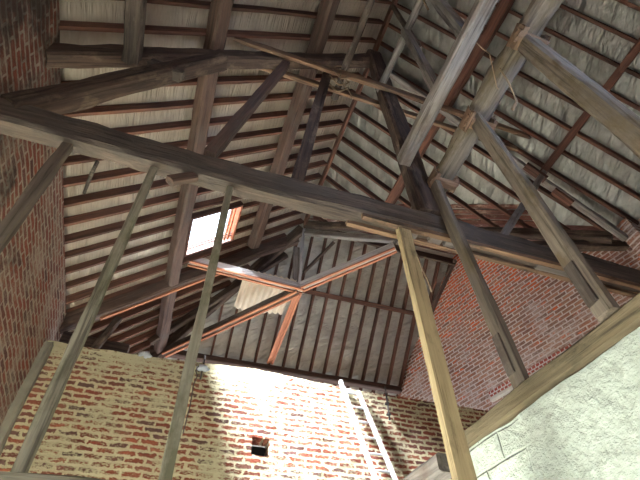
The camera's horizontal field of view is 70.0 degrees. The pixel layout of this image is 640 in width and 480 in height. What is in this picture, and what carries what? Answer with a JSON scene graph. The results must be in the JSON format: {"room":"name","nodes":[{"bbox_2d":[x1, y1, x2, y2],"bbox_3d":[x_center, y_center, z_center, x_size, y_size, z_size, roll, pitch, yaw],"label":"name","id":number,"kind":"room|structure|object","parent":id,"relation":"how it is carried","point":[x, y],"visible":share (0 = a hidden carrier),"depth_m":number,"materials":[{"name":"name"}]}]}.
{"room":"attic","nodes":[
{"label":"attic","id":0,"kind":"room"},
{"bbox_2d":[0,0,65,425],"bbox_3d":[-3.057,1.390,3.049,0.253,6.220,12.100,13,-51,-14],"label":"wall","id":1,"kind":"structure","parent":0,"point":[32,264],"depth_m":4.64,"materials":[{"name":"brick"}]},
{"bbox_2d":[0,471,105,479],"bbox_3d":[-0.602,1.105,1.900,3.757,0.130,0.134,13,-51,-14],"label":"beam","id":2,"kind":"structure","parent":1,"relation":"attached to","point":[4,475],"depth_m":1.76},
{"bbox_2d":[0,142,72,253],"bbox_3d":[-1.810,0.054,2.512,0.087,2.273,0.079,13,-51,-14],"label":"support post","id":3,"kind":"object","parent":2,"relation":"on","point":[11,223],"visible":1,"depth_m":2.88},
{"bbox_2d":[10,166,157,472],"bbox_3d":[-1.232,0.205,2.640,0.065,2.309,0.058,13,-51,-14],"label":"support post","id":4,"kind":"object","parent":2,"relation":"on","point":[41,421],"visible":1,"depth_m":2.25,"materials":[{"name":"wood"}]},
{"bbox_2d":[158,186,232,479],"bbox_3d":[-0.693,0.334,2.773,0.064,2.304,0.052,14,-51,-13],"label":"support post","id":5,"kind":"object","parent":2,"relation":"on","point":[174,435],"visible":1,"depth_m":2.41,"materials":[{"name":"wood"}]},
{"bbox_2d":[59,237,298,333],"bbox_3d":[-2.240,0.633,8.447,3.873,3.478,0.196,13,-51,-14],"label":"rafter","id":6,"kind":"object","parent":1,"relation":"attached to","point":[110,307],"visible":0.77,"depth_m":7.84,"materials":[{"name":"brown wood"}]},
{"bbox_2d":[0,340,487,479],"bbox_3d":[-0.138,4.077,5.112,7.530,5.659,0.242,13,-51,-14],"label":"wall","id":7,"kind":"structure","parent":0,"point":[111,420],"depth_m":6.22,"materials":[{"name":"brick"}]},
{"bbox_2d":[0,340,53,455],"bbox_3d":[-3.576,3.182,4.094,0.171,5.539,0.146,13,-51,-13],"label":"support post","id":8,"kind":"object","parent":7,"relation":"attached to","point":[6,427],"depth_m":5.57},
{"bbox_2d":[90,316,121,348],"bbox_3d":[-3.217,1.518,6.629,0.387,1.127,0.131,30,-57,-25],"label":"raking timber","id":9,"kind":"object","parent":7,"relation":"on","point":[116,321],"visible":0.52,"depth_m":6.78,"materials":[{"name":"brown wood"}]},
{"bbox_2d":[100,340,129,352],"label":"wall plate","id":10,"kind":"object","parent":7,"relation":"attached to","point":[108,345],"depth_m":6.88,"materials":[{"name":"brown wood"}]},
{"bbox_2d":[182,355,209,433],"bbox_3d":[-1.691,2.112,6.366,0.211,1.223,0.092,13,-51,-14],"label":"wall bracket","id":11,"kind":"object","parent":7,"relation":"attached to","point":[203,368],"visible":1,"depth_m":6.60,"materials":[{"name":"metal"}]},
{"bbox_2d":[149,345,401,393],"bbox_3d":[-0.806,2.872,9.983,5.658,0.161,0.177,13,-51,-14],"label":"wall plate","id":12,"kind":"object","parent":7,"relation":"on","point":[210,359],"visible":0.84,"depth_m":9.98,"materials":[{"name":"brown wood"}]},
{"bbox_2d":[254,264,278,362],"bbox_3d":[-1.196,1.681,9.984,0.048,2.343,2.590,13,-51,-14],"label":"rafter","id":13,"kind":"object","parent":12,"relation":"on","point":[277,265],"visible":0.37,"depth_m":9.91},
{"bbox_2d":[267,294,301,364],"bbox_3d":[-0.752,1.831,9.340,0.147,0.222,2.188,13,-51,-13],"label":"tie","id":14,"kind":"object","parent":12,"relation":"on","point":[294,302],"visible":0.96,"depth_m":9.30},
{"bbox_2d":[282,237,313,366],"bbox_3d":[-0.543,1.579,10.147,0.049,2.678,2.960,13,-51,-14],"label":"rafter","id":15,"kind":"object","parent":12,"relation":"on","point":[311,238],"visible":0.49,"depth_m":10.10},
{"bbox_2d":[295,238,327,368],"bbox_3d":[-0.244,1.649,10.220,0.048,2.684,2.959,13,-51,-14],"label":"rafter","id":16,"kind":"object","parent":12,"relation":"on","point":[325,239],"visible":0.62,"depth_m":10.18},
{"bbox_2d":[308,239,340,380],"bbox_3d":[0.057,1.720,10.294,0.048,2.681,2.962,13,-51,-14],"label":"rafter","id":17,"kind":"object","parent":12,"relation":"on","point":[339,240],"visible":0.59,"depth_m":10.26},
{"bbox_2d":[320,241,353,382],"bbox_3d":[0.358,1.793,10.366,0.047,2.683,2.960,13,-51,-14],"label":"rafter","id":18,"kind":"object","parent":12,"relation":"on","point":[352,242],"visible":0.62,"depth_m":10.34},
{"bbox_2d":[302,289,414,315],"bbox_3d":[0.959,1.432,10.433,3.156,0.146,0.149,13,-51,-14],"label":"purlin","id":19,"kind":"object","parent":18,"relation":"attached to","point":[311,292],"visible":0.81,"depth_m":10.37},
{"bbox_2d":[333,244,366,385],"bbox_3d":[0.657,1.862,10.440,0.049,2.684,2.962,13,-51,-14],"label":"rafter","id":20,"kind":"object","parent":12,"relation":"on","point":[365,245],"visible":0.64,"depth_m":10.41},
{"bbox_2d":[346,247,377,387],"bbox_3d":[0.957,1.937,10.517,0.047,2.684,2.958,13,-51,-14],"label":"rafter","id":21,"kind":"object","parent":12,"relation":"on","point":[375,263],"visible":0.65,"depth_m":10.49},
{"bbox_2d":[359,256,390,390],"bbox_3d":[1.256,2.006,10.593,0.049,2.681,2.957,13,-51,-14],"label":"rafter","id":22,"kind":"object","parent":12,"relation":"on","point":[389,257],"visible":0.66,"depth_m":10.57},
{"bbox_2d":[371,255,402,392],"bbox_3d":[1.556,2.078,10.666,0.048,2.681,2.960,13,-51,-14],"label":"rafter","id":23,"kind":"object","parent":12,"relation":"on","point":[392,301],"visible":0.73,"depth_m":10.65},
{"bbox_2d":[384,283,408,394],"bbox_3d":[1.855,2.148,10.742,0.049,2.684,2.959,13,-51,-14],"label":"rafter","id":24,"kind":"object","parent":12,"relation":"on","point":[406,295],"visible":0.59,"depth_m":10.71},
{"bbox_2d":[396,259,427,395],"bbox_3d":[2.157,2.219,10.813,0.050,2.685,2.962,13,-51,-14],"label":"rafter","id":25,"kind":"object","parent":12,"relation":"on","point":[425,265],"visible":0.48,"depth_m":10.77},
{"bbox_2d":[59,0,639,447],"bbox_3d":[1.204,-0.726,7.845,9.564,3.638,12.125,13,-51,-13],"label":"ceiling","id":26,"kind":"structure","parent":0,"point":[612,13],"depth_m":6.95,"materials":[{"name":"beige wood"}]},
{"bbox_2d":[184,201,243,256],"bbox_3d":[-1.934,-0.224,8.105,0.948,0.881,0.900,13,-51,-14],"label":"window","id":27,"kind":"structure","parent":26,"relation":"attached to","point":[236,207],"depth_m":8.16,"materials":[{"name":"clear glass"}]},
{"bbox_2d":[151,225,302,357],"bbox_3d":[-2.415,1.525,9.516,4.809,3.203,0.116,-21,-52,15],"label":"rafter","id":28,"kind":"object","parent":26,"relation":"hanging from","point":[295,234],"visible":0.43,"depth_m":9.65,"materials":[{"name":"brown wood"}]},
{"bbox_2d":[122,316,182,345],"bbox_3d":[-3.590,1.942,8.666,2.088,1.890,0.048,13,-51,-14],"label":"rafter","id":29,"kind":"object","parent":28,"relation":"attached to","point":[146,335],"visible":0.26,"depth_m":8.80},
{"bbox_2d":[107,297,210,341],"bbox_3d":[-3.347,1.660,8.618,2.398,2.172,0.047,13,-51,-14],"label":"rafter","id":30,"kind":"object","parent":28,"relation":"attached to","point":[186,309],"visible":0.38,"depth_m":8.67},
{"bbox_2d":[72,264,249,332],"bbox_3d":[-2.863,1.099,8.527,3.013,2.730,0.050,13,-51,-14],"label":"rafter","id":31,"kind":"object","parent":28,"relation":"attached to","point":[104,323],"visible":0.45,"depth_m":8.26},
{"bbox_2d":[90,280,231,337],"bbox_3d":[-3.105,1.379,8.573,2.706,2.454,0.047,13,-51,-14],"label":"rafter","id":32,"kind":"object","parent":28,"relation":"attached to","point":[137,320],"visible":0.56,"depth_m":8.57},
{"bbox_2d":[66,233,286,312],"bbox_3d":[-2.378,0.536,8.434,3.633,3.292,0.048,13,-51,-14],"label":"rafter","id":33,"kind":"object","parent":28,"relation":"attached to","point":[138,286],"visible":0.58,"depth_m":7.91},
{"bbox_2d":[148,252,287,344],"bbox_3d":[-2.021,1.149,9.399,2.788,1.937,0.117,-11,-50,7],"label":"rafter","id":34,"kind":"object","parent":28,"relation":"attached to","point":[231,289],"visible":0.66,"depth_m":9.31,"materials":[{"name":"brown wood"}]},
{"bbox_2d":[292,228,304,283],"bbox_3d":[-0.431,0.348,9.364,0.158,1.633,0.312,28,-56,-24],"label":"post","id":35,"kind":"object","parent":28,"relation":"hanging from","point":[297,269],"visible":0.94,"depth_m":9.29,"materials":[{"name":"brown wood"}]},
{"bbox_2d":[234,270,296,314],"bbox_3d":[-1.100,1.080,9.041,1.004,0.065,1.130,13,-51,-14],"label":"sheet","id":36,"kind":"object","parent":35,"relation":"on","point":[250,294],"visible":0.61,"depth_m":9.04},
{"bbox_2d":[300,242,396,291],"bbox_3d":[0.506,0.510,8.500,1.926,0.314,0.145,-21,-52,15],"label":"tie","id":37,"kind":"object","parent":35,"relation":"attached to","point":[376,255],"visible":1,"depth_m":8.45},
{"bbox_2d":[304,229,397,244],"bbox_3d":[0.550,-0.078,9.135,1.940,1.398,0.117,-22,-52,15],"label":"strut","id":38,"kind":"object","parent":35,"relation":"attached to","point":[308,232],"visible":0.93,"depth_m":9.04,"materials":[{"name":"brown wood"}]},
{"bbox_2d":[329,0,374,100],"bbox_3d":[0.888,-3.497,5.006,0.356,0.474,4.462,13,-51,-14],"label":"pole","id":39,"kind":"object","parent":26,"relation":"hanging from","point":[366,12],"visible":0.85,"depth_m":6.00,"materials":[{"name":"brown wood"}]},
{"bbox_2d":[452,209,527,214],"bbox_3d":[1.600,-0.546,8.547,3.663,2.351,0.083,-22,-52,15],"label":"board","id":40,"kind":"object","parent":26,"relation":"attached to","point":[456,211],"visible":0.18,"depth_m":7.61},
{"bbox_2d":[455,215,532,219],"bbox_3d":[1.636,-0.457,8.556,3.826,2.456,0.082,-21,-52,15],"label":"board","id":41,"kind":"object","parent":26,"relation":"attached to","point":[522,217],"visible":0.2,"depth_m":7.55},
{"bbox_2d":[452,7,639,111],"bbox_3d":[3.047,-2.561,6.345,3.647,3.309,0.048,13,-51,-14],"label":"rafter","id":42,"kind":"object","parent":26,"relation":"hanging from","point":[461,14],"visible":0.28,"depth_m":5.95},
{"bbox_2d":[495,2,639,78],"bbox_3d":[3.147,-2.785,6.154,3.648,3.305,0.050,13,-51,-14],"label":"rafter","id":43,"kind":"object","parent":26,"relation":"hanging from","point":[546,29],"visible":0.69,"depth_m":5.96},
{"bbox_2d":[560,4,636,43],"bbox_3d":[3.247,-3.010,5.965,3.644,3.310,0.046,13,-51,-14],"label":"rafter","id":44,"kind":"object","parent":26,"relation":"hanging from","point":[579,14],"visible":0.83,"depth_m":5.78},
{"bbox_2d":[309,218,632,254],"bbox_3d":[3.034,-0.169,8.313,5.642,3.774,4.110,13,-51,-14],"label":"beam","id":45,"kind":"structure","parent":0,"point":[572,227],"depth_m":7.63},
{"bbox_2d":[398,250,639,410],"bbox_3d":[3.865,3.226,7.229,0.256,9.712,6.374,28,-56,-24],"label":"wall","id":46,"kind":"structure","parent":0,"point":[543,315],"depth_m":9.03,"materials":[{"name":"brick"}]},
{"bbox_2d":[418,259,456,336],"bbox_3d":[2.798,1.391,10.887,0.111,1.330,1.629,28,-56,-24],"label":"plate","id":47,"kind":"object","parent":46,"relation":"on","point":[451,267],"visible":0.68,"depth_m":10.88,"materials":[{"name":"brown wood"}]},
{"bbox_2d":[489,344,571,396],"bbox_3d":[3.712,2.359,8.118,0.056,0.118,1.781,28,-56,-24],"label":"trim","id":48,"kind":"structure","parent":46,"relation":"attached to","point":[547,360],"depth_m":8.04,"materials":[{"name":"brick"}]},
{"bbox_2d":[469,327,639,479],"bbox_3d":[2.107,0.742,0.579,0.241,2.972,4.822,18,-52,-17],"label":"wall","id":49,"kind":"structure","parent":0,"point":[587,426],"depth_m":2.38,"materials":[{"name":"white paint"}]},
{"bbox_2d":[402,452,451,479],"bbox_3d":[0.149,2.643,3.985,0.166,0.155,3.351,18,-53,-17],"label":"beam","id":50,"kind":"structure","parent":49,"relation":"attached to","point":[436,467],"depth_m":3.04,"materials":[{"name":"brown wood"}]},
{"bbox_2d":[464,293,639,447],"bbox_3d":[2.021,-0.244,1.783,0.218,0.163,4.836,18,-52,-17],"label":"beam","id":51,"kind":"structure","parent":49,"relation":"on","point":[626,319],"depth_m":2.58,"materials":[{"name":"wood"}]},
{"bbox_2d":[431,180,528,388],"bbox_3d":[1.199,0.144,3.722,0.106,2.353,0.139,13,-51,-14],"label":"support post","id":52,"kind":"object","parent":51,"relation":"on","point":[508,353],"visible":0.97,"depth_m":3.35,"materials":[{"name":"brown wood"}]},
{"bbox_2d":[410,0,563,208],"bbox_3d":[1.807,-1.920,3.643,0.264,0.284,4.562,13,-51,-14],"label":"beam","id":53,"kind":"structure","parent":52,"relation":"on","point":[538,13],"depth_m":4.00,"materials":[{"name":"wood"}]},
{"bbox_2d":[427,167,459,192],"bbox_3d":[1.240,-0.589,4.601,0.318,0.176,0.212,13,-51,-14],"label":"yoke","id":54,"kind":"object","parent":53,"relation":"attached to","point":[451,185],"visible":0.81,"depth_m":4.56,"materials":[{"name":"orange wood"}]},
{"bbox_2d":[459,105,497,131],"bbox_3d":[1.456,-1.072,4.196,0.320,0.182,0.226,13,-51,-14],"label":"yoke","id":55,"kind":"object","parent":53,"relation":"attached to","point":[468,119],"visible":0.63,"depth_m":4.15,"materials":[{"name":"orange wood"}]},
{"bbox_2d":[505,23,550,50],"bbox_3d":[1.697,-1.626,3.731,0.330,0.177,0.206,13,-51,-14],"label":"yoke","id":56,"kind":"object","parent":53,"relation":"attached to","point":[521,30],"visible":0.61,"depth_m":3.67,"materials":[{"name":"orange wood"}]},
{"bbox_2d":[472,112,619,322],"bbox_3d":[1.474,-0.374,3.317,0.096,2.396,0.142,13,-51,-14],"label":"support post","id":57,"kind":"object","parent":51,"relation":"on","point":[593,292],"visible":0.97,"depth_m":2.90,"materials":[{"name":"brown wood"}]},
{"bbox_2d":[517,34,639,158],"bbox_3d":[1.737,-0.893,2.895,0.202,2.408,0.157,13,-51,-14],"label":"support post","id":58,"kind":"object","parent":51,"relation":"on","point":[588,94],"visible":0.95,"depth_m":2.88,"materials":[{"name":"wood"}]},
{"bbox_2d":[616,218,639,257],"bbox_3d":[5.050,2.039,4.118,1.600,6.460,0.200,13,-51,-14],"label":"wall","id":59,"kind":"structure","parent":0,"point":[631,229],"depth_m":6.17,"materials":[{"name":"brick"}]},
{"bbox_2d":[0,98,639,297],"bbox_3d":[0.852,-0.134,4.146,7.523,0.356,0.214,13,-51,-14],"label":"tie beam","id":60,"kind":"structure","parent":59,"relation":"attached to","point":[31,123],"depth_m":3.80,"materials":[{"name":"brown wood"}]},
{"bbox_2d":[0,49,227,113],"bbox_3d":[-1.749,-1.545,4.425,1.472,2.350,0.223,13,-51,-13],"label":"strut","id":61,"kind":"object","parent":60,"relation":"on","point":[92,91],"visible":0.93,"depth_m":4.10,"materials":[{"name":"brown wood"}]},
{"bbox_2d":[147,58,184,82],"bbox_3d":[-1.588,-1.752,4.709,0.382,0.181,0.137,15,-52,-15],"label":"stub","id":62,"kind":"object","parent":61,"relation":"attached to","point":[178,74],"visible":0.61,"depth_m":4.67,"materials":[{"name":"brown wood"}]},
{"bbox_2d":[165,172,197,186],"bbox_3d":[-1.043,-0.464,3.466,0.225,0.226,0.067,19,-53,-18],"label":"stub","id":63,"kind":"object","parent":60,"relation":"hanging from","point":[177,179],"visible":1,"depth_m":3.43,"materials":[{"name":"brown wood"}]},
{"bbox_2d":[203,60,289,157],"bbox_3d":[-0.682,-1.487,4.864,0.699,2.669,0.111,13,-51,-14],"label":"strut","id":64,"kind":"object","parent":60,"relation":"on","point":[219,143],"visible":0.98,"depth_m":4.46,"materials":[{"name":"brown wood"}]},
{"bbox_2d":[291,72,331,180],"bbox_3d":[-0.042,-1.446,5.190,0.564,3.059,0.057,14,-51,-14],"label":"strut","id":65,"kind":"object","parent":60,"relation":"on","point":[304,155],"visible":0.93,"depth_m":4.73,"materials":[{"name":"brown wood"}]},
{"bbox_2d":[366,49,441,216],"bbox_3d":[0.952,-1.653,5.948,0.253,4.400,0.175,13,-51,-13],"label":"post","id":66,"kind":"object","parent":60,"relation":"on","point":[420,195],"visible":0.68,"depth_m":5.23,"materials":[{"name":"brown wood"}]},
{"bbox_2d":[45,42,370,69],"bbox_3d":[-0.854,-2.291,5.786,3.811,3.327,0.190,14,-51,-14],"label":"rafter","id":67,"kind":"object","parent":66,"relation":"attached to","point":[58,55],"visible":0.7,"depth_m":4.87,"materials":[{"name":"brown wood"}]},
{"bbox_2d":[121,0,146,64],"bbox_3d":[-1.192,-3.209,3.210,0.190,0.247,4.050,13,-51,-13],"label":"beam","id":68,"kind":"structure","parent":67,"relation":"attached to","point":[134,10],"depth_m":4.19,"materials":[{"name":"brown wood"}]},
{"bbox_2d":[153,0,233,353],"bbox_3d":[-1.630,-1.478,6.160,0.263,0.289,10.220,13,-51,-13],"label":"purlin","id":69,"kind":"object","parent":67,"relation":"attached to","point":[220,11],"visible":0.81,"depth_m":6.22,"materials":[{"name":"brown wood"}]},
{"bbox_2d":[65,201,259,258],"bbox_3d":[-1.852,-0.425,7.822,3.908,3.533,0.048,13,-51,-14],"label":"rafter","id":70,"kind":"object","parent":69,"relation":"on","point":[109,243],"visible":0.43,"depth_m":6.81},
{"bbox_2d":[65,206,284,274],"bbox_3d":[-1.951,-0.202,8.009,3.907,3.532,0.048,13,-51,-14],"label":"rafter","id":71,"kind":"object","parent":69,"relation":"on","point":[101,260],"visible":0.52,"depth_m":7.07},
{"bbox_2d":[65,218,303,304],"bbox_3d":[-2.148,0.261,8.374,3.920,3.547,0.049,13,-51,-14],"label":"rafter","id":72,"kind":"object","parent":69,"relation":"on","point":[86,293],"visible":0.7,"depth_m":7.77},
{"bbox_2d":[187,258,303,293],"bbox_3d":[-1.346,0.649,8.474,2.172,0.255,0.146,14,-52,-14],"label":"beam","id":73,"kind":"structure","parent":72,"relation":"attached to","point":[224,269],"depth_m":8.44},
{"bbox_2d":[66,210,302,288],"bbox_3d":[-2.049,0.027,8.198,3.909,3.534,0.051,13,-51,-14],"label":"rafter","id":74,"kind":"object","parent":69,"relation":"on","point":[73,283],"visible":0.69,"depth_m":7.36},
{"bbox_2d":[64,173,321,244],"bbox_3d":[-1.746,-0.638,7.622,3.920,3.550,0.048,13,-51,-14],"label":"rafter","id":75,"kind":"object","parent":69,"relation":"on","point":[93,232],"visible":0.44,"depth_m":6.76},
{"bbox_2d":[63,160,326,226],"bbox_3d":[-1.644,-0.862,7.432,3.919,3.548,0.050,13,-51,-14],"label":"rafter","id":76,"kind":"object","parent":69,"relation":"on","point":[120,209],"visible":0.43,"depth_m":6.37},
{"bbox_2d":[63,147,331,207],"bbox_3d":[-1.543,-1.087,7.245,3.921,3.542,0.048,13,-51,-14],"label":"rafter","id":77,"kind":"object","parent":69,"relation":"on","point":[121,191],"visible":0.52,"depth_m":6.17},
{"bbox_2d":[63,133,337,187],"bbox_3d":[-1.446,-1.313,7.057,3.918,3.548,0.047,13,-51,-14],"label":"rafter","id":78,"kind":"object","parent":69,"relation":"on","point":[123,172],"visible":0.58,"depth_m":6.03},
{"bbox_2d":[62,119,343,165],"bbox_3d":[-1.344,-1.538,6.867,3.922,3.546,0.048,13,-51,-14],"label":"rafter","id":79,"kind":"object","parent":69,"relation":"on","point":[74,159],"visible":0.51,"depth_m":7.00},
{"bbox_2d":[61,89,355,116],"bbox_3d":[-1.144,-1.987,6.491,3.921,3.547,0.049,13,-51,-13],"label":"rafter","id":80,"kind":"object","parent":69,"relation":"on","point":[168,105],"visible":0.65,"depth_m":5.65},
{"bbox_2d":[61,72,362,86],"bbox_3d":[-1.043,-2.213,6.303,3.917,3.548,0.050,13,-51,-14],"label":"rafter","id":81,"kind":"object","parent":69,"relation":"on","point":[222,80],"visible":0.3,"depth_m":6.19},
{"bbox_2d":[59,20,376,42],"bbox_3d":[-0.846,-2.662,5.925,3.919,3.544,0.048,13,-51,-14],"label":"rafter","id":82,"kind":"object","parent":69,"relation":"on","point":[64,25],"visible":0.74,"depth_m":5.21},
{"bbox_2d":[111,104,349,134],"bbox_3d":[-1.245,-1.763,6.679,3.916,3.550,0.051,13,-51,-14],"label":"rafter","id":83,"kind":"object","parent":69,"relation":"on","point":[177,125],"visible":0.59,"depth_m":6.36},
{"bbox_2d":[162,290,299,357],"bbox_3d":[-1.778,1.612,8.935,3.053,0.550,0.147,-21,-52,15],"label":"tie","id":84,"kind":"object","parent":69,"relation":"attached to","point":[283,297],"visible":0.87,"depth_m":8.86,"materials":[{"name":"brown wood"}]},
{"bbox_2d":[116,0,383,24],"bbox_3d":[-0.743,-2.888,5.737,3.919,3.547,0.050,13,-51,-14],"label":"rafter","id":85,"kind":"object","parent":69,"relation":"on","point":[200,4],"visible":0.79,"depth_m":5.69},
{"bbox_2d":[247,0,339,248],"bbox_3d":[-0.071,-2.767,6.677,0.270,0.299,7.980,13,-51,-13],"label":"purlin","id":86,"kind":"object","parent":67,"relation":"attached to","point":[327,10],"visible":0.8,"depth_m":7.21,"materials":[{"name":"brown wood"}]},
{"bbox_2d":[233,37,530,138],"bbox_3d":[1.001,-2.040,6.258,4.408,0.180,0.069,14,-51,-13],"label":"plank","id":87,"kind":"object","parent":66,"relation":"attached to","point":[244,41],"visible":0.86,"depth_m":6.09,"materials":[{"name":"orange wood"}]},
{"bbox_2d":[376,0,423,91],"bbox_3d":[1.524,-3.578,5.179,0.122,0.117,4.142,14,-52,-14],"label":"pole","id":88,"kind":"object","parent":87,"relation":"on","point":[418,4],"visible":0.82,"depth_m":6.00,"materials":[{"name":"grey wood"}]},
{"bbox_2d":[400,27,436,89],"bbox_3d":[1.112,-2.046,5.114,0.110,2.062,0.079,14,-52,-12],"label":"post","id":89,"kind":"object","parent":88,"relation":"hanging from","point":[428,73],"visible":0.9,"depth_m":5.00,"materials":[{"name":"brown wood"}]},
{"bbox_2d":[397,0,497,166],"bbox_3d":[1.511,-2.267,3.523,0.160,0.150,4.031,13,-51,-14],"label":"beam","id":90,"kind":"structure","parent":89,"relation":"hanging from","point":[481,10],"depth_m":4.13,"materials":[{"name":"grey wood"}]},
{"bbox_2d":[429,0,464,37],"bbox_3d":[1.287,-2.434,4.790,0.194,2.061,0.099,14,-51,-14],"label":"post","id":91,"kind":"object","parent":88,"relation":"hanging from","point":[443,8],"visible":0.84,"depth_m":4.45,"materials":[{"name":"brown wood"}]},
{"bbox_2d":[260,69,518,151],"bbox_3d":[1.063,-1.831,6.428,4.015,0.155,0.062,14,-51,-13],"label":"plank","id":92,"kind":"object","parent":66,"relation":"attached to","point":[288,75],"visible":0.55,"depth_m":6.26,"materials":[{"name":"orange wood"}]},
{"bbox_2d":[389,71,628,241],"bbox_3d":[2.570,-1.459,6.908,3.441,3.127,0.105,17,-52,-16],"label":"rafter","id":93,"kind":"object","parent":66,"relation":"attached to","point":[601,221],"visible":0.51,"depth_m":6.54,"materials":[{"name":"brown wood"}]},
{"bbox_2d":[385,0,514,203],"bbox_3d":[2.273,-2.680,6.753,0.236,0.354,6.669,14,-52,-14],"label":"purlin","id":94,"kind":"object","parent":93,"relation":"attached to","point":[503,7],"visible":0.6,"depth_m":6.78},
{"bbox_2d":[396,3,584,110],"bbox_3d":[2.949,-2.335,6.535,3.651,3.303,0.050,13,-51,-14],"label":"rafter","id":95,"kind":"object","parent":94,"relation":"on","point":[406,10],"visible":0.54,"depth_m":6.52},
{"bbox_2d":[380,41,639,200],"bbox_3d":[2.747,-1.885,6.910,3.646,3.305,0.049,13,-51,-14],"label":"rafter","id":96,"kind":"object","parent":94,"relation":"on","point":[463,92],"visible":0.65,"depth_m":6.62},
{"bbox_2d":[388,23,639,171],"bbox_3d":[2.847,-2.111,6.720,3.648,3.301,0.052,13,-51,-14],"label":"rafter","id":97,"kind":"object","parent":94,"relation":"on","point":[532,107],"visible":0.59,"depth_m":6.48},
{"bbox_2d":[392,70,638,224],"bbox_3d":[2.648,-1.660,7.099,3.648,3.304,0.050,13,-51,-14],"label":"rafter","id":98,"kind":"object","parent":94,"relation":"on","point":[523,153],"visible":0.48,"depth_m":6.62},
{"bbox_2d":[523,162,548,182],"bbox_3d":[3.097,-0.967,6.570,0.327,0.299,0.104,17,-52,-16],"label":"cleat","id":99,"kind":"object","parent":93,"relation":"attached to","point":[529,168],"visible":0.9,"depth_m":6.54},
{"bbox_2d":[550,188,574,206],"bbox_3d":[3.360,-0.590,6.338,0.290,0.275,0.102,18,-52,-17],"label":"cleat","id":100,"kind":"object","parent":93,"relation":"attached to","point":[556,193],"visible":1,"depth_m":6.30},
{"bbox_2d":[500,170,547,234],"bbox_3d":[2.555,-0.502,5.653,1.810,2.349,0.084,16,-52,-16],"label":"strut","id":101,"kind":"object","parent":60,"relation":"on","point":[517,213],"visible":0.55,"depth_m":5.12,"materials":[{"name":"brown wood"}]},
{"bbox_2d":[540,38,639,171],"bbox_3d":[3.966,-2.516,5.480,0.132,0.131,4.254,13,-51,-14],"label":"purlin","id":102,"kind":"object","parent":101,"relation":"attached to","point":[635,49],"visible":0.79,"depth_m":6.16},
{"bbox_3d":[1.537,4.555,1.799,9.800,0.100,12.200,13,-51,-14],"label":"floor","id":103,"kind":"structure","parent":0,"visible":0},
{"bbox_2d":[339,380,397,479],"bbox_3d":[1.335,4.119,5.212,1.905,5.634,0.154,2,-49,-4],"label":"ladder","id":104,"kind":"object","parent":103,"relation":"on","point":[345,393],"visible":1,"depth_m":6.62,"materials":[{"name":"metal"}]},
{"bbox_2d":[396,227,476,479],"bbox_3d":[0.760,1.408,2.203,0.122,4.665,0.067,14,-52,-13],"label":"support post","id":105,"kind":"object","parent":103,"relation":"on","point":[460,463],"visible":1,"depth_m":2.87,"materials":[{"name":"wood"}]},
{"bbox_3d":[2.419,-3.344,1.450,7.650,9.591,0.250,13,-51,-14],"label":"wall","id":106,"kind":"structure","parent":0,"visible":0},
{"bbox_2d":[303,0,397,227],"bbox_3d":[0.978,-3.310,7.593,0.060,0.212,8.204,13,-51,-14],"label":"board","id":107,"kind":"object","parent":106,"relation":"attached to","point":[390,12],"visible":0.73,"depth_m":8.30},
{"bbox_2d":[304,221,612,243],"bbox_3d":[1.912,-0.187,8.246,4.894,3.212,0.143,-21,-52,15],"label":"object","id":108,"kind":"structure","parent":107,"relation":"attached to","point":[605,237],"depth_m":7.09,"materials":[{"name":"brown wood"}]},
{"bbox_2d":[330,163,384,201],"bbox_3d":[0.972,-0.895,8.863,1.655,1.508,0.047,13,-51,-14],"label":"rafter","id":109,"kind":"object","parent":108,"relation":"attached to","point":[333,166],"visible":0.52,"depth_m":8.96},
{"bbox_2d":[336,150,410,207],"bbox_3d":[1.224,-0.995,8.606,1.963,1.786,0.048,13,-51,-14],"label":"rafter","id":110,"kind":"object","parent":108,"relation":"attached to","point":[344,157],"visible":0.56,"depth_m":8.70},
{"bbox_2d":[305,228,455,265],"bbox_3d":[1.436,0.112,10.547,3.795,0.209,0.059,13,-51,-14],"label":"board","id":111,"kind":"object","parent":108,"relation":"attached to","point":[425,255],"visible":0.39,"depth_m":10.77,"materials":[{"name":"brown wood"}]},
{"bbox_2d":[341,136,460,219],"bbox_3d":[1.477,-1.094,8.349,2.278,2.062,0.046,13,-51,-14],"label":"rafter","id":112,"kind":"object","parent":108,"relation":"attached to","point":[346,141],"visible":0.44,"depth_m":8.56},
{"bbox_2d":[313,216,535,225],"bbox_3d":[1.674,-0.365,8.564,3.990,2.558,0.088,-22,-52,15],"label":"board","id":113,"kind":"object","parent":112,"relation":"attached to","point":[497,222],"visible":0.17,"depth_m":7.56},
{"bbox_2d":[396,204,518,208],"bbox_3d":[1.563,-0.630,8.539,3.500,2.246,0.085,-22,-52,15],"label":"board","id":114,"kind":"object","parent":112,"relation":"attached to","point":[474,206],"visible":0.27,"depth_m":7.59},
{"bbox_2d":[347,122,499,226],"bbox_3d":[1.726,-1.194,8.088,2.584,2.348,0.050,13,-51,-14],"label":"rafter","id":115,"kind":"object","parent":108,"relation":"attached to","point":[351,126],"visible":0.6,"depth_m":7.88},
{"bbox_2d":[353,107,533,227],"bbox_3d":[1.979,-1.294,7.832,2.892,2.625,0.047,13,-51,-14],"label":"rafter","id":116,"kind":"object","parent":108,"relation":"attached to","point":[379,126],"visible":0.66,"depth_m":7.59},
{"bbox_2d":[360,92,570,229],"bbox_3d":[2.230,-1.393,7.574,3.204,2.903,0.049,13,-51,-14],"label":"rafter","id":117,"kind":"object","parent":108,"relation":"attached to","point":[435,143],"visible":0.41,"depth_m":7.35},
{"bbox_2d":[367,76,606,230],"bbox_3d":[2.482,-1.491,7.316,3.514,3.182,0.048,13,-51,-14],"label":"rafter","id":118,"kind":"object","parent":108,"relation":"attached to","point":[477,148],"visible":0.41,"depth_m":6.90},
{"bbox_2d":[530,240,629,251],"bbox_3d":[3.739,0.091,6.597,1.678,0.440,0.157,6,-50,-8],"label":"beam","id":119,"kind":"structure","parent":108,"relation":"attached to","point":[582,245],"depth_m":6.62,"materials":[{"name":"brown wood"}]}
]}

